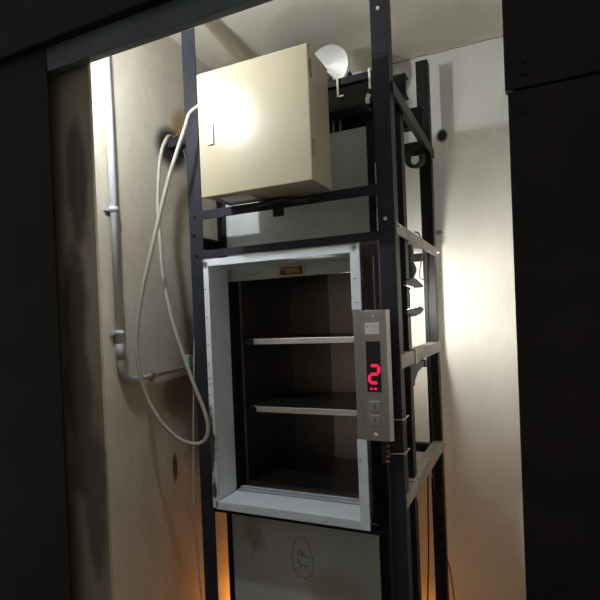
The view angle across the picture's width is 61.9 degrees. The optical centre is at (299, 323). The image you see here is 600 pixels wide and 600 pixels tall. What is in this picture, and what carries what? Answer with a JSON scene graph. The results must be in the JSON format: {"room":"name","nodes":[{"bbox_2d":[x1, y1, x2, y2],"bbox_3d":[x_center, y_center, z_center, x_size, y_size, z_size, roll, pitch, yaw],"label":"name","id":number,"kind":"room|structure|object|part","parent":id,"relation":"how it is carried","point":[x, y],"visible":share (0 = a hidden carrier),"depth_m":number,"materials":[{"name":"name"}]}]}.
{"room":"elevator shaft","nodes":[
{"label":"elevator shaft","id":0,"kind":"room"},
{"bbox_2d":[49,63,113,599],"bbox_3d":[0.022,0.039,1.005,4.400,2.900,0.033,-2,1,25],"label":"wall","id":1,"kind":"structure","parent":0,"point":[70,90],"depth_m":1.28,"materials":[{"name":"paint"}]},
{"bbox_2d":[0,47,72,599],"bbox_3d":[-0.887,0.073,1.392,0.622,2.900,0.007,-2,1,25],"label":"wall panel","id":2,"kind":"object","parent":1,"relation":"attached to","point":[35,551],"depth_m":1.30,"materials":[{"name":"black metal"}]},
{"bbox_2d":[0,0,170,63],"bbox_3d":[-0.456,-1.047,1.156,1.676,0.694,0.035,-2,1,25],"label":"trim","id":3,"kind":"structure","parent":1,"relation":"attached to","point":[26,26],"depth_m":1.22,"materials":[{"name":"black metal"}]},
{"bbox_2d":[46,0,272,76],"bbox_3d":[-0.432,-0.670,1.173,1.680,0.060,0.023,-2,1,25],"label":"trim","id":4,"kind":"structure","parent":1,"relation":"attached to","point":[172,17],"depth_m":1.13,"materials":[{"name":"metal"}]},
{"bbox_2d":[522,57,527,112],"bbox_3d":[0.358,-0.380,0.796,0.007,0.086,0.006,-2,1,25],"label":"screws","id":5,"kind":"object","parent":1,"relation":"attached to","point":[524,59],"depth_m":0.79,"materials":[{"name":"black metal"}]},
{"bbox_2d":[502,0,599,94],"bbox_3d":[0.590,-0.909,0.689,0.606,1.044,0.020,-2,1,25],"label":"wall panel","id":6,"kind":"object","parent":1,"relation":"attached to","point":[559,40],"depth_m":0.78,"materials":[{"name":"black metal"}]},
{"bbox_2d":[508,74,599,599],"bbox_3d":[0.651,0.541,0.702,0.602,1.852,0.020,-2,1,25],"label":"wall panel","id":7,"kind":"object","parent":1,"relation":"attached to","point":[555,145],"depth_m":0.79,"materials":[{"name":"black metal"}]},
{"bbox_2d":[90,36,229,599],"bbox_3d":[-0.536,0.158,2.141,0.150,2.686,1.562,-2,1,25],"label":"wall","id":8,"kind":"structure","parent":0,"point":[154,553],"depth_m":1.90,"materials":[{"name":"paint"}]},
{"bbox_2d":[102,56,190,383],"bbox_3d":[-0.573,-0.482,1.890,0.033,1.395,0.418,-2,1,25],"label":"conduit pipe","id":9,"kind":"object","parent":8,"relation":"attached to","point":[113,209],"visible":0.92,"depth_m":1.72,"materials":[{"name":"grey plastic"}]},
{"bbox_2d":[186,354,192,366],"bbox_3d":[-0.459,0.153,2.091,0.031,0.052,0.052,-2,1,25],"label":"cap","id":10,"kind":"object","parent":8,"relation":"attached to","point":[189,357],"visible":0.58,"depth_m":2.08,"materials":[{"name":"green plastic"}]},
{"bbox_2d":[169,0,502,72],"bbox_3d":[0.161,-1.271,1.782,1.810,0.120,1.562,-2,1,25],"label":"ceiling","id":11,"kind":"structure","parent":0,"point":[418,27],"depth_m":2.06,"materials":[{"name":"paint"}]},
{"bbox_2d":[328,35,525,599],"bbox_3d":[0.512,0.113,2.437,1.510,2.686,0.150,-2,1,25],"label":"wall","id":12,"kind":"structure","parent":0,"point":[469,101],"depth_m":2.23,"materials":[{"name":"paint"}]},
{"bbox_2d":[392,36,502,63],"bbox_3d":[0.720,-1.233,2.220,0.738,0.008,0.003,-2,1,25],"label":"trim","id":13,"kind":"structure","parent":12,"relation":"attached to","point":[500,36],"depth_m":2.24,"materials":[{"name":"black paint"}]},
{"bbox_3d":[-0.321,1.563,0.136,4.400,0.100,5.100,-2,1,25],"label":"floor","id":14,"kind":"structure","parent":0,"visible":0},
{"bbox_2d":[168,0,448,599],"bbox_3d":[0.035,0.137,2.046,0.972,2.684,0.758,-2,1,25],"label":"steel frame","id":15,"kind":"object","parent":14,"relation":"on","point":[393,117],"visible":0.62,"depth_m":1.70,"materials":[{"name":"blue paint"}]},
{"bbox_2d":[183,150,186,177],"bbox_3d":[-0.421,-0.584,1.849,0.020,0.121,0.008,-2,1,25],"label":"wire tail","id":16,"kind":"object","parent":15,"relation":"hanging from","point":[184,152],"visible":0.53,"depth_m":1.84,"materials":[{"name":"black rubber"}]},
{"bbox_2d":[193,347,202,599],"bbox_3d":[-0.405,0.280,1.913,0.052,1.643,0.012,-2,1,25],"label":"wire","id":17,"kind":"object","parent":15,"relation":"attached to","point":[194,347],"visible":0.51,"depth_m":1.92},
{"bbox_3d":[-0.347,0.154,1.841,0.057,2.684,0.050,-2,1,25],"label":"post","id":18,"kind":"part","parent":15,"relation":"part of","materials":[{"name":"black metal"}]},
{"bbox_3d":[-0.231,-0.309,2.163,0.040,0.036,0.735,-2,1,25],"label":"rail","id":19,"kind":"part","parent":15,"relation":"part of","materials":[{"name":"black metal"}]},
{"bbox_3d":[-0.273,0.382,1.985,0.029,2.220,0.040,-2,1,25],"label":"guide post","id":20,"kind":"part","parent":15,"relation":"part of","materials":[{"name":"grey metal"}]},
{"bbox_2d":[218,202,240,489],"bbox_3d":[-0.258,0.392,1.946,0.026,2.100,0.042,-2,1,25],"label":"guide","id":21,"kind":"object","parent":15,"relation":"attached to","point":[222,220],"visible":0.22,"depth_m":1.94,"materials":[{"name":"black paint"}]},
{"bbox_3d":[-0.238,0.641,1.947,0.004,1.600,0.036,-2,1,25],"label":"rail","id":22,"kind":"part","parent":21,"relation":"part of","materials":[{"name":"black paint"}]},
{"bbox_2d":[197,43,331,205],"bbox_3d":[-0.119,-0.608,1.593,0.407,0.394,0.169,-2,1,25],"label":"control box","id":23,"kind":"object","parent":15,"relation":"attached to","point":[264,134],"visible":1,"depth_m":1.52,"materials":[{"name":"beige paint"}]},
{"bbox_2d":[134,104,209,445],"bbox_3d":[-0.398,-0.169,1.792,0.299,1.202,0.272,-2,1,25],"label":"cable","id":24,"kind":"object","parent":23,"relation":"attached to","point":[159,206],"visible":0.98,"depth_m":1.75,"materials":[{"name":"white plastic"}]},
{"bbox_3d":[-0.284,-0.603,1.579,0.023,0.074,0.005,-2,1,25],"label":"lock plate","id":25,"kind":"part","parent":23,"relation":"part of","materials":[{"name":"white plastic"}]},
{"bbox_3d":[-0.200,-0.410,1.634,0.100,0.005,0.055,-2,1,25],"label":"gland plate","id":26,"kind":"part","parent":23,"relation":"part of","materials":[{"name":"grey metal"}]},
{"bbox_2d":[250,196,312,209],"bbox_3d":[-0.066,-0.401,1.645,0.227,0.027,0.027,-2,1,25],"label":"cable bundle","id":27,"kind":"object","parent":23,"relation":"attached to","point":[294,199],"visible":1,"depth_m":1.63,"materials":[{"name":"black rubber"}]},
{"bbox_2d":[203,244,373,530],"bbox_3d":[-0.038,0.207,1.742,0.587,0.898,0.141,-2,1,25],"label":"door surround","id":28,"kind":"object","parent":15,"relation":"attached to","point":[226,496],"visible":0.98,"depth_m":1.77,"materials":[{"name":"silver metal"}]},
{"bbox_3d":[-0.030,0.641,1.744,0.541,0.029,0.123,-2,1,25],"label":"sill","id":29,"kind":"part","parent":28,"relation":"part of","materials":[{"name":"silver metal"}]},
{"bbox_2d":[225,120,369,281],"bbox_3d":[-0.034,-0.437,1.815,0.591,0.530,0.031,-2,1,25],"label":"door leaf","id":30,"kind":"structure","parent":28,"relation":"attached to","point":[348,148],"depth_m":1.76,"materials":[{"name":"grey metal"}]},
{"bbox_3d":[-0.030,-0.193,1.811,0.104,0.039,0.008,-2,1,25],"label":"pull handle","id":31,"kind":"part","parent":30,"relation":"part of","materials":[{"name":"gold metal"}]},
{"bbox_3d":[-0.028,-0.194,1.807,0.058,0.020,0.005,-2,1,25],"label":"plate","id":32,"kind":"part","parent":30,"relation":"part of","materials":[{"name":"orange metal"}]},
{"bbox_2d":[238,485,359,504],"bbox_3d":[0.009,0.627,1.820,0.528,0.020,0.037,-2,1,25],"label":"door track","id":33,"kind":"object","parent":28,"relation":"attached to","point":[297,494],"visible":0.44,"depth_m":1.82,"materials":[{"name":"grey metal"}]},
{"bbox_2d":[227,513,381,599],"bbox_3d":[0.006,1.033,1.798,0.591,0.700,0.024,-2,1,25],"label":"door leaf","id":34,"kind":"structure","parent":28,"relation":"attached to","point":[269,559],"depth_m":1.79,"materials":[{"name":"grey paint"}]},
{"bbox_2d":[360,309,394,441],"bbox_3d":[0.235,0.155,1.520,0.091,0.395,0.040,-2,1,25],"label":"panel","id":35,"kind":"object","parent":28,"relation":"attached to","point":[375,324],"visible":1,"depth_m":1.50,"materials":[{"name":"silver metal"}]},
{"bbox_2d":[228,269,358,497],"bbox_3d":[0.078,0.422,2.083,0.532,1.410,0.450,-2,1,25],"label":"car","id":36,"kind":"object","parent":15,"relation":"attached to","point":[287,339],"visible":0.62,"depth_m":2.21,"materials":[{"name":"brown metal"}]},
{"bbox_2d":[247,333,353,339],"bbox_3d":[0.086,0.050,2.083,0.472,0.006,0.406,-2,1,25],"label":"shelf","id":37,"kind":"object","parent":36,"relation":"attached to","point":[259,336],"depth_m":2.02,"materials":[{"name":"silver metal"}]},
{"bbox_2d":[250,391,356,409],"bbox_3d":[0.097,0.316,2.085,0.472,0.006,0.406,-2,1,25],"label":"shelf","id":38,"kind":"object","parent":36,"relation":"attached to","point":[279,400],"depth_m":2.05,"materials":[{"name":"silver metal"}]},
{"bbox_3d":[0.271,0.165,2.232,0.277,0.915,0.006,-2,1,25],"label":"panel","id":39,"kind":"part","parent":36,"relation":"part of","materials":[{"name":"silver metal"}]},
{"bbox_2d":[315,44,373,109],"bbox_3d":[0.159,-0.935,1.966,0.430,0.430,0.585,-2,1,25],"label":"machine","id":40,"kind":"object","parent":15,"relation":"attached to","point":[333,57],"visible":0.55,"depth_m":2.03,"materials":[{"name":"silver metal"}]},
{"bbox_3d":[0.131,-0.825,1.897,0.430,0.024,0.360,-2,1,25],"label":"mounting plate","id":41,"kind":"part","parent":40,"relation":"part of","materials":[{"name":"black paint"}]},
{"bbox_2d":[329,100,373,132],"bbox_3d":[0.038,-0.653,1.826,0.550,0.157,0.184,-2,1,25],"label":"block","id":42,"kind":"object","parent":15,"relation":"attached to","point":[353,115],"visible":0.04,"depth_m":1.73,"materials":[{"name":"black paint"}]},
{"bbox_3d":[0.143,-0.727,1.724,0.190,0.017,0.090,-2,1,25],"label":"plate","id":43,"kind":"part","parent":42,"relation":"part of","materials":[{"name":"black paint"}]},
{"bbox_2d":[360,120,391,599],"bbox_3d":[0.267,0.373,1.667,0.094,2.100,0.034,-2,1,25],"label":"guide","id":44,"kind":"object","parent":15,"relation":"attached to","point":[369,250],"visible":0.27,"depth_m":1.68,"materials":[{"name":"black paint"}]},
{"bbox_3d":[0.254,-0.107,1.675,0.094,0.360,0.006,-2,1,25],"label":"guide plate","id":45,"kind":"part","parent":44,"relation":"part of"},
{"bbox_3d":[0.255,-0.483,1.664,0.058,0.388,0.006,-2,1,25],"label":"guide plate","id":46,"kind":"part","parent":44,"relation":"part of","materials":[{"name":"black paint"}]},
{"bbox_3d":[0.257,0.073,1.660,0.006,0.600,0.028,-2,1,25],"label":"rail","id":47,"kind":"part","parent":44,"relation":"part of","materials":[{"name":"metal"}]},
{"bbox_3d":[0.269,-0.077,1.650,0.004,0.900,0.028,-2,1,25],"label":"rail","id":48,"kind":"part","parent":44,"relation":"part of","materials":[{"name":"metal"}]},
{"bbox_3d":[0.288,0.749,1.684,0.094,1.348,0.006,-2,1,25],"label":"guide plate","id":49,"kind":"part","parent":44,"relation":"part of","materials":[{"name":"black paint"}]},
{"bbox_2d":[381,441,393,599],"bbox_3d":[0.277,0.717,1.532,0.027,0.715,0.021,-2,1,25],"label":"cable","id":50,"kind":"object","parent":15,"relation":"attached to","point":[385,445],"visible":0.96,"depth_m":1.53,"materials":[{"name":"black rubber"}]},
{"bbox_3d":[0.291,0.131,1.549,0.052,2.684,0.052,-2,1,25],"label":"post","id":51,"kind":"part","parent":15,"relation":"part of","materials":[{"name":"black metal"}]},
{"bbox_3d":[0.371,0.359,1.709,0.035,2.220,0.047,-2,1,25],"label":"guide post","id":52,"kind":"part","parent":15,"relation":"part of","materials":[{"name":"black metal"}]},
{"bbox_3d":[0.416,-0.731,1.857,0.040,0.040,0.720,-2,1,25],"label":"rail","id":53,"kind":"part","parent":15,"relation":"part of","materials":[{"name":"black metal"}]},
{"bbox_2d":[403,244,423,315],"bbox_3d":[0.372,-0.154,1.762,0.067,0.255,0.280,-2,1,25],"label":"brackets","id":54,"kind":"object","parent":15,"relation":"attached to","point":[411,282],"visible":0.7,"depth_m":1.76,"materials":[{"name":"grey metal"}]},
{"bbox_2d":[411,349,417,363],"bbox_3d":[0.377,0.112,1.717,0.046,0.051,0.030,-2,1,25],"label":"wrap","id":55,"kind":"object","parent":15,"relation":"attached to","point":[415,350],"visible":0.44,"depth_m":1.70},
{"bbox_2d":[405,149,425,168],"bbox_3d":[0.492,-0.707,2.138,0.088,0.083,0.028,-2,1,25],"label":"cable coil","id":56,"kind":"object","parent":15,"relation":"hanging from","point":[411,152],"visible":0.98,"depth_m":2.13,"materials":[{"name":"black rubber"}]},
{"bbox_2d":[405,359,426,387],"bbox_3d":[0.406,0.168,1.739,0.020,0.068,0.281,-2,1,25],"label":"switch","id":57,"kind":"object","parent":15,"relation":"attached to","point":[412,370],"visible":0.91,"depth_m":1.64,"materials":[{"name":"grey metal"}]},
{"bbox_3d":[0.412,0.166,1.750,0.009,0.065,0.205,-2,1,25],"label":"arm","id":58,"kind":"part","parent":57,"relation":"part of","materials":[{"name":"black paint"}]},
{"bbox_3d":[0.428,-0.302,1.861,0.040,0.037,0.735,-2,1,25],"label":"rail","id":59,"kind":"part","parent":15,"relation":"part of","materials":[{"name":"grey metal"}]},
{"bbox_3d":[0.444,0.107,1.865,0.040,0.043,0.735,-2,1,25],"label":"rail","id":60,"kind":"part","parent":15,"relation":"part of","materials":[{"name":"grey metal"}]},
{"bbox_3d":[0.462,0.536,1.869,0.040,0.045,0.735,-2,1,25],"label":"rail","id":61,"kind":"part","parent":15,"relation":"part of","materials":[{"name":"grey metal"}]},
{"bbox_2d":[427,475,428,599],"bbox_3d":[0.547,0.889,2.140,0.033,0.636,0.007,-2,1,25],"label":"cable","id":62,"kind":"object","parent":15,"relation":"hanging from","point":[428,475],"visible":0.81,"depth_m":2.14,"materials":[{"name":"rubber"}]},
{"bbox_3d":[0.583,0.160,2.186,0.050,2.590,0.050,-2,1,25],"label":"post","id":63,"kind":"part","parent":15,"relation":"part of","materials":[{"name":"black metal"}]},
{"bbox_2d":[414,231,454,599],"bbox_3d":[0.548,0.463,2.058,0.061,1.627,0.455,-2,1,25],"label":"cable","id":64,"kind":"object","parent":15,"relation":"hanging from","point":[414,231],"visible":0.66,"depth_m":2.15,"materials":[{"name":"rubber"}]},
{"bbox_2d":[419,250,427,283],"bbox_3d":[0.515,-0.236,2.095,0.034,0.138,0.093,-2,1,25],"label":"cable","id":65,"kind":"object","parent":64,"relation":"attached to","point":[423,250],"visible":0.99,"depth_m":2.08,"materials":[{"name":"rubber"}]}
]}

